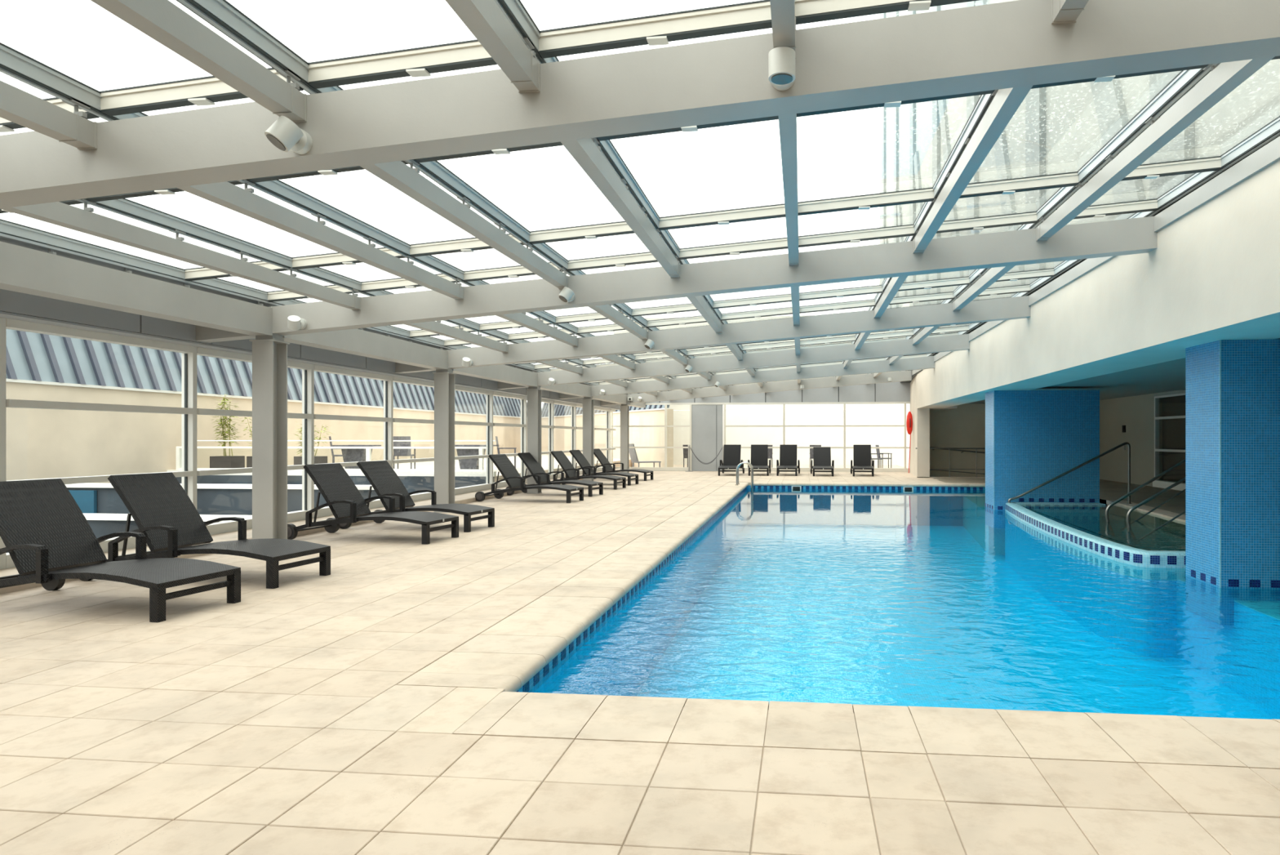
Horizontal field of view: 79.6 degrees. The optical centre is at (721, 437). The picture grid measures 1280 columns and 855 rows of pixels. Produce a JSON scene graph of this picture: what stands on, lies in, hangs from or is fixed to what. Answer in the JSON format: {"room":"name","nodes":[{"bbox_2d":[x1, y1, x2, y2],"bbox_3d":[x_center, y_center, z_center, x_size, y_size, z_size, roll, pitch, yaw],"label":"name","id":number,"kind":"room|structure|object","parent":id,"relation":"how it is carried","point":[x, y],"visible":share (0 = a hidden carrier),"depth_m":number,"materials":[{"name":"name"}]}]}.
{"room":"indoor swimming pool","nodes":[
{"label":"indoor swimming pool","id":0,"kind":"room"},
{"bbox_2d":[0,288,621,594],"bbox_3d":[-5.614,-0.224,13.083,1.000,3.020,32.850,0,0,6],"label":"wall","id":1,"kind":"structure","parent":0,"point":[15,305],"depth_m":8.54,"materials":[{"name":"white paint"}]},
{"bbox_2d":[0,317,193,568],"bbox_3d":[-6.415,0.043,7.925,0.175,2.275,2.207,0,0,6],"label":"window","id":2,"kind":"structure","parent":1,"relation":"in","point":[6,560],"depth_m":7.49,"materials":[{"name":"metal"}]},
{"bbox_2d":[181,346,311,534],"bbox_3d":[-6.186,0.043,10.103,0.175,2.275,2.207,0,0,6],"label":"window","id":3,"kind":"structure","parent":1,"relation":"in","point":[188,360],"depth_m":9.06,"materials":[{"name":"metal"}]},
{"bbox_2d":[302,364,391,518],"bbox_3d":[-5.958,0.043,12.281,0.175,2.275,2.207,0,0,6],"label":"window","id":4,"kind":"structure","parent":1,"relation":"in","point":[308,375],"depth_m":11.21,"materials":[{"name":"metal"}]},
{"bbox_2d":[383,376,434,501],"bbox_3d":[-5.729,0.043,14.459,0.175,2.275,2.207,0,0,6],"label":"window","id":5,"kind":"structure","parent":1,"relation":"in","point":[388,384],"depth_m":13.43,"materials":[{"name":"metal"}]},
{"bbox_2d":[454,385,493,494],"bbox_3d":[-5.500,0.043,16.637,0.175,2.275,2.207,0,0,6],"label":"window","id":6,"kind":"structure","parent":1,"relation":"in","point":[461,490],"depth_m":16.64,"materials":[{"name":"metal"}]},
{"bbox_2d":[485,391,526,488],"bbox_3d":[-5.272,0.043,18.815,0.175,2.275,2.207,0,0,6],"label":"window","id":7,"kind":"structure","parent":1,"relation":"in","point":[489,397],"depth_m":17.74,"materials":[{"name":"metal"}]},
{"bbox_2d":[520,396,553,482],"bbox_3d":[-5.043,0.043,20.993,0.175,2.275,2.207,0,0,6],"label":"window","id":8,"kind":"structure","parent":1,"relation":"in","point":[523,402],"depth_m":19.91,"materials":[{"name":"metal"}]},
{"bbox_2d":[548,400,576,477],"bbox_3d":[-4.814,0.043,23.171,0.175,2.275,2.207,0,0,6],"label":"window","id":9,"kind":"structure","parent":1,"relation":"in","point":[550,405],"depth_m":22.09,"materials":[{"name":"metal"}]},
{"bbox_2d":[571,404,594,474],"bbox_3d":[-4.585,0.043,25.349,0.175,2.275,2.207,0,0,6],"label":"window","id":10,"kind":"structure","parent":1,"relation":"in","point":[573,408],"depth_m":24.26,"materials":[{"name":"metal"}]},
{"bbox_2d":[593,406,610,471],"bbox_3d":[-4.357,0.043,27.527,0.175,2.275,2.207,0,0,6],"label":"window","id":11,"kind":"structure","parent":1,"relation":"in","point":[599,468],"depth_m":27.12,"materials":[{"name":"metal"}]},
{"bbox_2d":[605,408,615,467],"bbox_3d":[-4.199,0.043,29.029,0.175,2.275,0.847,0,0,6],"label":"window","id":12,"kind":"structure","parent":1,"relation":"in","point":[607,412],"depth_m":28.62,"materials":[{"name":"metal"}]},
{"bbox_2d":[0,0,1279,407],"bbox_3d":[-0.403,-1.783,11.961,11.500,1.345,34.000,0,0,6],"label":"ceiling","id":13,"kind":"structure","parent":0,"point":[997,53],"depth_m":5.15,"materials":[{"name":"paint"}]},
{"bbox_2d":[264,115,312,154],"bbox_3d":[-2.159,-1.501,3.799,0.161,0.165,0.213,0,0,6],"label":"spotlight","id":14,"kind":"object","parent":13,"relation":"attached to","point":[283,133],"visible":1,"depth_m":3.74,"materials":[{"name":"white plastic"}]},
{"bbox_2d":[287,315,306,329],"bbox_3d":[-4.738,-1.276,8.491,0.158,0.168,0.219,0,0,6],"label":"spotlight","id":15,"kind":"object","parent":13,"relation":"attached to","point":[294,322],"visible":1,"depth_m":8.44,"materials":[{"name":"white plastic"}]},
{"bbox_2d":[462,356,472,366],"bbox_3d":[-4.268,-1.266,12.780,0.158,0.168,0.219,0,0,6],"label":"spotlight","id":16,"kind":"object","parent":13,"relation":"attached to","point":[466,362],"visible":1,"depth_m":12.72,"materials":[{"name":"paint"}]},
{"bbox_2d":[547,377,555,385],"bbox_3d":[-3.827,-1.266,17.173,0.158,0.168,0.219,0,0,6],"label":"spotlight","id":17,"kind":"object","parent":13,"relation":"attached to","point":[551,381],"visible":1,"depth_m":17.12,"materials":[{"name":"paint"}]},
{"bbox_2d":[558,286,575,302],"bbox_3d":[-1.655,-1.526,8.170,0.161,0.165,0.213,0,0,6],"label":"spotlight","id":18,"kind":"object","parent":13,"relation":"attached to","point":[566,295],"visible":1,"depth_m":8.10,"materials":[{"name":"paint"}]},
{"bbox_2d":[600,389,605,395],"bbox_3d":[-3.365,-1.286,21.574,0.158,0.168,0.219,0,0,6],"label":"spotlight","id":19,"kind":"object","parent":13,"relation":"attached to","point":[602,392],"visible":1,"depth_m":21.51,"materials":[{"name":"paint"}]},
{"bbox_2d":[644,338,654,349],"bbox_3d":[-1.174,-1.526,12.458,0.161,0.165,0.213,0,0,6],"label":"spotlight","id":20,"kind":"object","parent":13,"relation":"attached to","point":[650,344],"visible":1,"depth_m":12.39,"materials":[{"name":"paint"}]},
{"bbox_2d":[684,364,692,372],"bbox_3d":[-0.723,-1.526,16.850,0.161,0.165,0.213,0,0,6],"label":"spotlight","id":21,"kind":"object","parent":13,"relation":"attached to","point":[688,368],"visible":1,"depth_m":16.78,"materials":[{"name":"paint"}]},
{"bbox_2d":[714,381,719,386],"bbox_3d":[-0.112,-1.486,21.235,0.161,0.165,0.213,0,0,6],"label":"spotlight","id":22,"kind":"object","parent":13,"relation":"attached to","point":[717,384],"visible":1,"depth_m":21.16,"materials":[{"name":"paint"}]},
{"bbox_2d":[768,46,795,90],"bbox_3d":[0.282,-1.714,3.550,0.124,0.130,0.197,0,0,6],"label":"spotlight","id":23,"kind":"object","parent":13,"relation":"attached to","point":[781,60],"visible":1,"depth_m":3.47,"materials":[{"name":"white plastic"}]},
{"bbox_2d":[0,464,1279,854],"bbox_3d":[4.107,1.856,15.657,19.700,1.220,40.000,0,0,6],"label":"floor","id":24,"kind":"structure","parent":0,"point":[371,705],"depth_m":3.21,"materials":[{"name":"tile"}]},
{"bbox_2d":[0,478,240,622],"bbox_3d":[-4.766,0.799,5.787,2.006,0.933,0.808,0,0,13],"label":"sun lounger","id":25,"kind":"object","parent":24,"relation":"on","point":[47,537],"visible":1,"depth_m":5.79,"materials":[{"name":"black plastic"}]},
{"bbox_2d":[80,471,330,588],"bbox_3d":[-4.671,0.799,6.942,2.006,0.933,0.808,0,0,12],"label":"sun lounger","id":26,"kind":"object","parent":24,"relation":"on","point":[161,508],"visible":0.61,"depth_m":6.88,"materials":[{"name":"black plastic"}]},
{"bbox_2d":[248,333,290,538],"bbox_3d":[-5.193,0.041,8.775,0.290,2.450,0.290,0,0,6],"label":"steel column","id":27,"kind":"structure","parent":24,"relation":"on","point":[269,353],"depth_m":8.66,"materials":[{"name":"white metal"}]},
{"bbox_2d":[287,462,458,544],"bbox_3d":[-4.401,0.799,9.625,2.010,0.933,0.808,0,0,13],"label":"sun lounger","id":28,"kind":"object","parent":24,"relation":"on","point":[340,493],"visible":0.9,"depth_m":9.53,"materials":[{"name":"black plastic"}]},
{"bbox_2d":[339,460,494,532],"bbox_3d":[-4.290,0.799,10.780,2.010,0.933,0.808,0,0,13],"label":"sun lounger","id":29,"kind":"object","parent":24,"relation":"on","point":[383,478],"visible":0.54,"depth_m":10.72,"materials":[{"name":"black plastic"}]},
{"bbox_2d":[432,368,456,512],"bbox_3d":[-4.742,0.041,13.067,0.290,2.450,0.290,0,0,6],"label":"steel column","id":30,"kind":"structure","parent":24,"relation":"on","point":[444,379],"depth_m":12.95,"materials":[{"name":"white metal"}]},
{"bbox_2d":[475,453,583,502],"bbox_3d":[-3.841,0.799,15.342,2.010,0.933,0.808,0,0,13],"label":"sun lounger","id":31,"kind":"object","parent":24,"relation":"on","point":[510,474],"visible":1,"depth_m":15.21,"materials":[{"name":"black plastic"}]},
{"bbox_2d":[525,386,542,493],"bbox_3d":[-4.281,0.041,17.457,0.290,2.450,0.290,0,0,6],"label":"steel column","id":32,"kind":"structure","parent":24,"relation":"on","point":[534,393],"depth_m":17.34,"materials":[{"name":"white metal"}]},
{"bbox_2d":[505,452,603,496],"bbox_3d":[-3.700,0.799,16.967,2.010,0.933,0.808,0,0,13],"label":"sun lounger","id":33,"kind":"object","parent":24,"relation":"on","point":[534,467],"visible":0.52,"depth_m":16.86,"materials":[{"name":"black plastic"}]},
{"bbox_2d":[541,450,626,489],"bbox_3d":[-3.473,0.799,19.225,2.010,0.933,0.808,0,0,13],"label":"sun lounger","id":34,"kind":"object","parent":24,"relation":"on","point":[571,472],"visible":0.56,"depth_m":19.10,"materials":[{"name":"black plastic"}]},
{"bbox_2d":[582,396,594,480],"bbox_3d":[-3.819,0.041,21.858,0.290,2.450,0.290,0,0,6],"label":"steel column","id":35,"kind":"structure","parent":24,"relation":"on","point":[588,402],"depth_m":21.74,"materials":[{"name":"white metal"}]},
{"bbox_2d":[560,449,638,485],"bbox_3d":[-3.326,0.799,20.819,2.010,0.933,0.808,0,0,13],"label":"sun lounger","id":36,"kind":"object","parent":24,"relation":"on","point":[577,455],"visible":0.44,"depth_m":20.70,"materials":[{"name":"black plastic"}]},
{"bbox_2d":[593,448,653,480],"bbox_3d":[-3.116,0.799,23.009,2.010,0.933,0.808,0,0,13],"label":"sun lounger","id":37,"kind":"object","parent":24,"relation":"on","point":[598,454],"visible":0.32,"depth_m":22.91,"materials":[{"name":"black plastic"}]},
{"bbox_2d":[620,404,629,472],"bbox_3d":[-3.346,0.041,26.369,0.290,2.450,0.290,0,0,6],"label":"steel column","id":38,"kind":"structure","parent":24,"relation":"on","point":[624,408],"depth_m":26.25,"materials":[{"name":"white metal"}]},
{"bbox_2d":[626,396,632,404],"bbox_3d":[-3.144,-1.264,26.129,0.190,0.260,0.185,0,0,6],"label":"security camera","id":39,"kind":"object","parent":38,"relation":"attached to","point":[629,398],"visible":1,"depth_m":26.08,"materials":[{"name":"white plastic"}]},
{"bbox_2d":[629,443,661,466],"bbox_3d":[-3.060,0.751,30.119,1.220,1.050,0.600,0,0,-30],"label":"deck chair","id":40,"kind":"object","parent":24,"relation":"on","point":[633,453],"visible":0.74,"depth_m":29.86,"materials":[{"name":"grey fabric"}]},
{"bbox_2d":[682,444,688,466],"bbox_3d":[-1.333,0.786,32.880,0.520,0.980,0.580,0,0,20],"label":"outdoor chair","id":41,"kind":"object","parent":24,"relation":"on","point":[685,450],"visible":0.37,"depth_m":32.70,"materials":[{"name":"fabric"}]},
{"bbox_2d":[686,444,692,471],"bbox_3d":[-1.221,0.766,28.785,0.300,1.000,0.300,0,0,6],"label":"barrier post","id":42,"kind":"object","parent":24,"relation":"on","point":[688,445],"visible":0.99,"depth_m":28.76,"materials":[{"name":"metal"}]},
{"bbox_2d":[690,447,722,464],"bbox_3d":[-0.572,0.679,28.646,1.220,0.636,0.042,0,0,6],"label":"rope","id":43,"kind":"object","parent":42,"relation":"hanging from","point":[722,447],"visible":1,"depth_m":28.64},
{"bbox_2d":[718,444,744,475],"bbox_3d":[0.331,0.753,26.425,0.808,1.027,2.010,0,0,6],"label":"sun lounger","id":44,"kind":"object","parent":24,"relation":"on","point":[731,453],"visible":0.95,"depth_m":26.77,"materials":[{"name":"black plastic"}]},
{"bbox_2d":[734,461,753,491],"bbox_3d":[0.627,1.405,20.547,0.485,1.521,0.530,0,0,6],"label":"pool ladder","id":45,"kind":"object","parent":24,"relation":"on","point":[744,462],"visible":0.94,"depth_m":20.33,"materials":[{"name":"metal"}]},
{"bbox_2d":[747,444,770,475],"bbox_3d":[1.306,0.753,26.453,0.808,1.027,2.010,0,0,4],"label":"sun lounger","id":46,"kind":"object","parent":24,"relation":"on","point":[759,452],"visible":0.96,"depth_m":26.79,"materials":[{"name":"black plastic"}]},
{"bbox_2d":[768,444,773,467],"bbox_3d":[1.894,0.786,32.340,0.520,0.980,0.580,0,0,-3],"label":"outdoor chair","id":47,"kind":"object","parent":24,"relation":"on","point":[770,450],"visible":0.42,"depth_m":32.12,"materials":[{"name":"fabric"}]},
{"bbox_2d":[776,444,799,475],"bbox_3d":[2.298,0.753,26.369,0.808,1.027,2.010,0,0,7],"label":"sun lounger","id":48,"kind":"object","parent":24,"relation":"on","point":[788,452],"visible":1,"depth_m":26.70,"materials":[{"name":"black plastic"}]},
{"bbox_2d":[809,444,821,467],"bbox_3d":[3.990,0.786,32.119,0.520,0.980,0.580,0,0,14],"label":"outdoor chair","id":49,"kind":"object","parent":24,"relation":"on","point":[811,449],"visible":0.37,"depth_m":31.92,"materials":[{"name":"fabric"}]},
{"bbox_2d":[810,446,834,475],"bbox_3d":[3.452,0.794,26.077,0.808,0.945,2.010,0,0,6],"label":"sun lounger","id":50,"kind":"object","parent":24,"relation":"on","point":[821,455],"visible":1,"depth_m":26.47,"materials":[{"name":"black plastic"}]},
{"bbox_2d":[850,444,874,475],"bbox_3d":[4.817,0.753,26.053,0.808,1.027,2.010,0,0,9],"label":"sun lounger","id":51,"kind":"object","parent":24,"relation":"on","point":[861,453],"visible":1,"depth_m":26.39,"materials":[{"name":"black plastic"}]},
{"bbox_2d":[871,453,883,467],"bbox_3d":[6.244,0.786,31.111,0.580,0.980,0.520,0,0,-4],"label":"outdoor chair","id":52,"kind":"object","parent":24,"relation":"on","point":[878,458],"visible":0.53,"depth_m":30.87,"materials":[{"name":"fabric"}]},
{"bbox_2d":[875,444,892,467],"bbox_3d":[6.775,0.786,31.862,0.580,0.980,0.520,0,0,-1],"label":"outdoor chair","id":53,"kind":"object","parent":24,"relation":"on","point":[877,449],"visible":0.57,"depth_m":31.65,"materials":[{"name":"fabric"}]},
{"bbox_2d":[516,484,1279,719],"bbox_3d":[3.656,1.893,12.270,8.090,1.245,18.130,0,0,6],"label":"swimming pool","id":54,"kind":"object","parent":24,"relation":"in","point":[960,672],"visible":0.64,"depth_m":8.23,"materials":[{"name":"liquid"}]},
{"bbox_2d":[582,488,1279,702],"bbox_3d":[3.634,1.431,12.273,7.735,0.001,17.820,0,0,6],"label":"pool water","id":55,"kind":"object","parent":54,"relation":"in","point":[949,514],"visible":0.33,"depth_m":11.80,"materials":[{"name":"blue liquid"}]},
{"bbox_2d":[984,389,1099,510],"bbox_3d":[6.408,0.426,15.324,1.999,2.719,0.741,0,0,6],"label":"tiled pillar","id":56,"kind":"structure","parent":54,"relation":"on","point":[1033,437],"depth_m":14.97,"materials":[{"name":"blue tile"}]},
{"bbox_2d":[1004,497,1185,657],"bbox_3d":[6.120,1.841,11.621,2.553,1.150,6.686,0,0,6],"label":"hot tub","id":57,"kind":"object","parent":54,"relation":"on","point":[1118,626],"visible":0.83,"depth_m":9.12,"materials":[{"name":"blue tile"}]},
{"bbox_2d":[1019,504,1185,551],"bbox_3d":[6.210,1.294,11.672,2.285,0.001,6.433,0,0,6],"label":"water","id":58,"kind":"object","parent":57,"relation":"in","point":[1090,519],"visible":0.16,"depth_m":11.59,"materials":[{"name":"teal liquid"}]},
{"bbox_2d":[1185,339,1279,625],"bbox_3d":[5.701,0.426,7.515,1.829,2.719,0.662,0,0,6],"label":"tiled pillar","id":59,"kind":"structure","parent":54,"relation":"on","point":[1233,386],"depth_m":7.27,"materials":[{"name":"blue tile"}]},
{"bbox_2d":[908,434,911,472],"bbox_3d":[6.693,0.216,27.049,0.028,2.110,0.825,0,0,7],"label":"pole","id":60,"kind":"object","parent":24,"relation":"on","point":[910,434],"visible":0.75,"depth_m":27.17,"materials":[{"name":"red plastic"}]},
{"bbox_2d":[915,447,985,476],"bbox_3d":[8.393,0.791,24.105,4.420,0.950,0.046,0,0,6],"label":"ramp railing","id":61,"kind":"object","parent":24,"relation":"on","point":[949,448],"visible":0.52,"depth_m":24.20,"materials":[{"name":"metal"}]},
{"bbox_2d":[1008,441,1131,503],"bbox_3d":[6.736,0.678,14.777,2.299,1.196,0.090,0,0,6],"label":"handrail","id":62,"kind":"object","parent":24,"relation":"on","point":[1126,442],"visible":0.99,"depth_m":14.71,"materials":[{"name":"metal"}]},
{"bbox_2d":[1105,458,1185,521],"bbox_3d":[6.993,0.662,11.668,2.137,1.724,0.092,0,0,5],"label":"handrail","id":63,"kind":"object","parent":24,"relation":"on","point":[1181,462],"visible":0.47,"depth_m":11.72,"materials":[{"name":"metal"}]},
{"bbox_2d":[1126,476,1185,532],"bbox_3d":[6.831,0.727,10.884,1.997,1.596,0.098,0,0,5],"label":"handrail","id":64,"kind":"object","parent":24,"relation":"on","point":[1182,480],"visible":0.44,"depth_m":10.96,"materials":[{"name":"metal"}]},
{"bbox_2d":[1134,488,1185,520],"bbox_3d":[7.028,0.974,11.880,1.612,1.006,0.090,0,0,6],"label":"handrail","id":65,"kind":"object","parent":24,"relation":"on","point":[1184,490],"visible":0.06,"depth_m":11.89,"materials":[{"name":"metal"}]},
{"bbox_2d":[1138,510,1185,539],"bbox_3d":[6.775,0.893,10.666,1.862,1.167,0.090,0,0,6],"label":"handrail","id":66,"kind":"object","parent":24,"relation":"on","point":[1184,512],"visible":0.02,"depth_m":10.71,"materials":[{"name":"metal"}]},
{"bbox_2d":[644,381,910,471],"bbox_3d":[1.397,-0.598,28.862,11.350,3.729,0.140,0,0,6],"label":"wall","id":67,"kind":"structure","parent":0,"point":[706,414],"depth_m":28.89,"materials":[{"name":"paint"}]},
{"bbox_2d":[610,411,664,471],"bbox_3d":[-3.220,-0.004,29.347,2.135,2.540,0.140,0,0,6],"label":"window","id":68,"kind":"structure","parent":67,"relation":"in","point":[653,468],"depth_m":29.30,"materials":[{"name":"white metal"}]},
{"bbox_2d":[664,404,689,471],"bbox_3d":[-1.679,-0.004,29.185,0.975,2.540,0.140,0,0,6],"label":"window","id":69,"kind":"structure","parent":67,"relation":"in","point":[666,468],"depth_m":29.16,"materials":[{"name":"white metal"}]},
{"bbox_2d":[724,404,782,471],"bbox_3d":[1.213,-0.004,28.881,2.251,2.540,0.140,0,0,6],"label":"window","id":70,"kind":"structure","parent":67,"relation":"in","point":[725,425],"depth_m":28.85,"materials":[{"name":"white metal"}]},
{"bbox_2d":[782,404,844,471],"bbox_3d":[3.451,-0.004,28.646,2.259,2.540,0.140,0,0,6],"label":"window","id":71,"kind":"structure","parent":67,"relation":"in","point":[802,469],"depth_m":28.62,"materials":[{"name":"white metal"}]},
{"bbox_2d":[843,404,904,471],"bbox_3d":[5.676,-0.004,28.413,2.225,2.540,0.140,0,0,6],"label":"window","id":72,"kind":"structure","parent":67,"relation":"in","point":[846,469],"depth_m":28.38,"materials":[{"name":"white metal"}]},
{"bbox_2d":[903,403,910,471],"bbox_3d":[6.894,-0.004,28.285,0.235,2.540,0.140,0,0,6],"label":"window","id":73,"kind":"structure","parent":67,"relation":"in","point":[906,469],"depth_m":28.23,"materials":[{"name":"white metal"}]},
{"bbox_2d":[929,403,985,476],"bbox_3d":[10.943,0.641,25.698,8.600,3.650,0.200,0,0,6],"label":"wall","id":74,"kind":"structure","parent":0,"point":[962,426],"depth_m":25.90,"materials":[{"name":"beige paint"}]},
{"bbox_2d":[929,446,985,474],"bbox_3d":[8.805,0.830,25.679,4.055,1.098,0.268,0,0,6],"label":"wall handrail","id":75,"kind":"object","parent":74,"relation":"attached to","point":[962,451],"visible":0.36,"depth_m":25.63,"materials":[{"name":"metal"}]},
{"bbox_2d":[910,160,1279,477],"bbox_3d":[9.239,-0.399,11.624,9.050,3.370,33.050,0,0,6],"label":"wall","id":76,"kind":"structure","parent":0,"point":[1125,326],"depth_m":8.42,"materials":[{"name":"beige paint"}]},
{"bbox_2d":[906,411,912,434],"bbox_3d":[6.487,-0.514,26.347,0.216,0.800,0.263,0,0,40],"label":"buoy","id":77,"kind":"object","parent":76,"relation":"hanging from","point":[909,417],"visible":1,"depth_m":26.29,"materials":[{"name":"red plastic"}]},
{"bbox_2d":[1099,390,1185,490],"bbox_3d":[11.906,0.026,10.162,3.440,2.520,30.700,0,0,6],"label":"wall","id":78,"kind":"structure","parent":0,"point":[1131,420],"depth_m":20.48,"materials":[{"name":"paint"}]},
{"bbox_2d":[1154,392,1185,480],"bbox_3d":[10.388,0.013,11.408,0.120,2.165,16.860,0,0,6],"label":"window","id":79,"kind":"structure","parent":78,"relation":"in","point":[1157,418],"depth_m":19.73,"materials":[{"name":"metal"}]},
{"bbox_2d":[1162,395,1185,482],"bbox_3d":[10.572,0.101,11.388,0.050,2.330,16.860,0,0,6],"label":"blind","id":80,"kind":"object","parent":79,"relation":"attached to","point":[1173,429],"depth_m":19.14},
{"label":"outside","id":81,"kind":"structure","parent":0,"visible":0},
{"bbox_2d":[5,453,631,552],"bbox_3d":[-9.756,1.941,19.123,8.600,2.250,52.000,0,0,6],"label":"parapet wall","id":82,"kind":"structure","parent":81,"point":[228,495],"depth_m":14.34,"materials":[{"name":"stone"}]},
{"bbox_2d":[209,393,244,467],"bbox_3d":[-13.111,-0.116,20.184,0.850,2.094,0.816,0,0,6],"label":"bamboo","id":83,"kind":"object","parent":82,"relation":"on","point":[216,461],"visible":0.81,"depth_m":20.09,"materials":[{"name":"plant"}]},
{"bbox_2d":[209,455,244,467],"bbox_3d":[-13.065,0.706,20.175,0.600,0.450,0.500,0,0,6],"label":"planter","id":84,"kind":"object","parent":82,"relation":"on","point":[216,461],"depth_m":19.94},
{"bbox_2d":[239,417,252,467],"bbox_3d":[-12.082,0.103,20.188,1.212,1.656,0.974,0,0,6],"label":"bamboo","id":85,"kind":"object","parent":82,"relation":"on","point":[249,459],"visible":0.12,"depth_m":19.90,"materials":[{"name":"plant"}]},
{"bbox_2d":[246,456,252,467],"bbox_3d":[-12.065,0.706,20.120,0.600,0.450,0.500,0,0,6],"label":"planter","id":86,"kind":"object","parent":82,"relation":"on","point":[249,459],"depth_m":19.89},
{"bbox_2d":[293,455,327,465],"bbox_3d":[-10.727,0.706,19.929,0.600,0.450,0.500,0,0,6],"label":"planter","id":87,"kind":"object","parent":82,"relation":"on","point":[317,459],"depth_m":19.72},
{"bbox_2d":[293,423,331,465],"bbox_3d":[-10.727,0.250,19.912,1.295,1.361,0.772,0,0,23],"label":"bamboo","id":88,"kind":"object","parent":82,"relation":"on","point":[317,459],"visible":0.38,"depth_m":19.82,"materials":[{"name":"plant"}]},
{"bbox_2d":[176,440,495,471],"bbox_3d":[-9.710,0.638,19.091,8.300,1.155,0.306,0,0,6],"label":"balustrade","id":89,"kind":"object","parent":82,"relation":"on","point":[368,449],"visible":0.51,"depth_m":18.93,"materials":[{"name":"white metal"}]},
{"bbox_2d":[328,435,342,462],"bbox_3d":[-11.119,0.446,22.259,0.580,0.980,0.520,0,0,-30],"label":"outdoor chair","id":90,"kind":"object","parent":82,"relation":"on","point":[330,437],"visible":0.37,"depth_m":21.97,"materials":[{"name":"fabric"}]},
{"bbox_2d":[331,444,381,468],"bbox_3d":[-10.114,0.541,21.172,0.900,0.690,0.900,0,0,6],"label":"outdoor table","id":91,"kind":"object","parent":82,"relation":"on","point":[349,455],"visible":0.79,"depth_m":20.97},
{"bbox_2d":[393,435,415,468],"bbox_3d":[-9.385,0.446,22.565,0.520,0.980,0.580,0,0,-9],"label":"outdoor chair","id":92,"kind":"object","parent":82,"relation":"on","point":[397,452],"visible":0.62,"depth_m":22.33,"materials":[{"name":"metal"}]},
{"bbox_2d":[454,444,497,469],"bbox_3d":[-6.970,0.541,21.244,1.200,0.690,0.900,0,0,6],"label":"outdoor table","id":93,"kind":"object","parent":82,"relation":"on","point":[464,464],"visible":0.54,"depth_m":21.04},
{"bbox_2d":[495,435,516,467],"bbox_3d":[-6.404,0.446,22.680,0.580,0.980,0.520,0,0,-13],"label":"outdoor chair","id":94,"kind":"object","parent":82,"relation":"on","point":[496,437],"visible":0.52,"depth_m":22.49,"materials":[{"name":"metal"}]},
{"bbox_2d":[541,402,673,466],"bbox_3d":[-6.219,0.516,37.913,0.920,7.500,16.900,0,0,-31],"label":"building","id":95,"kind":"structure","parent":82,"relation":"on","point":[651,415],"depth_m":33.52,"materials":[{"name":"paint"}]},
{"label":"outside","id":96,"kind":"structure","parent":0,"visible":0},
{"bbox_2d":[5,328,527,483],"bbox_3d":[-14.391,0.516,20.616,1.070,7.500,50.000,0,0,6],"label":"building","id":97,"kind":"structure","parent":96,"point":[41,443],"depth_m":18.83,"materials":[{"name":"paint"}]},
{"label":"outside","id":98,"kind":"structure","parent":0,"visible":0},
{"bbox_2d":[613,302,915,467],"bbox_3d":[4.540,-1.734,33.660,20.000,8.000,4.900,0,0,6],"label":"wall","id":99,"kind":"structure","parent":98,"point":[735,414],"depth_m":35.79,"materials":[{"name":"white paint"}]},
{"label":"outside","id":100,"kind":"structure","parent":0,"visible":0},
{"bbox_2d":[879,0,1279,308],"bbox_3d":[10.373,-17.334,17.010,8.120,30.000,56.000,0,0,6],"label":"tower block","id":101,"kind":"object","parent":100,"point":[1056,129],"visible":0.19,"depth_m":14.45,"materials":[{"name":"white"}]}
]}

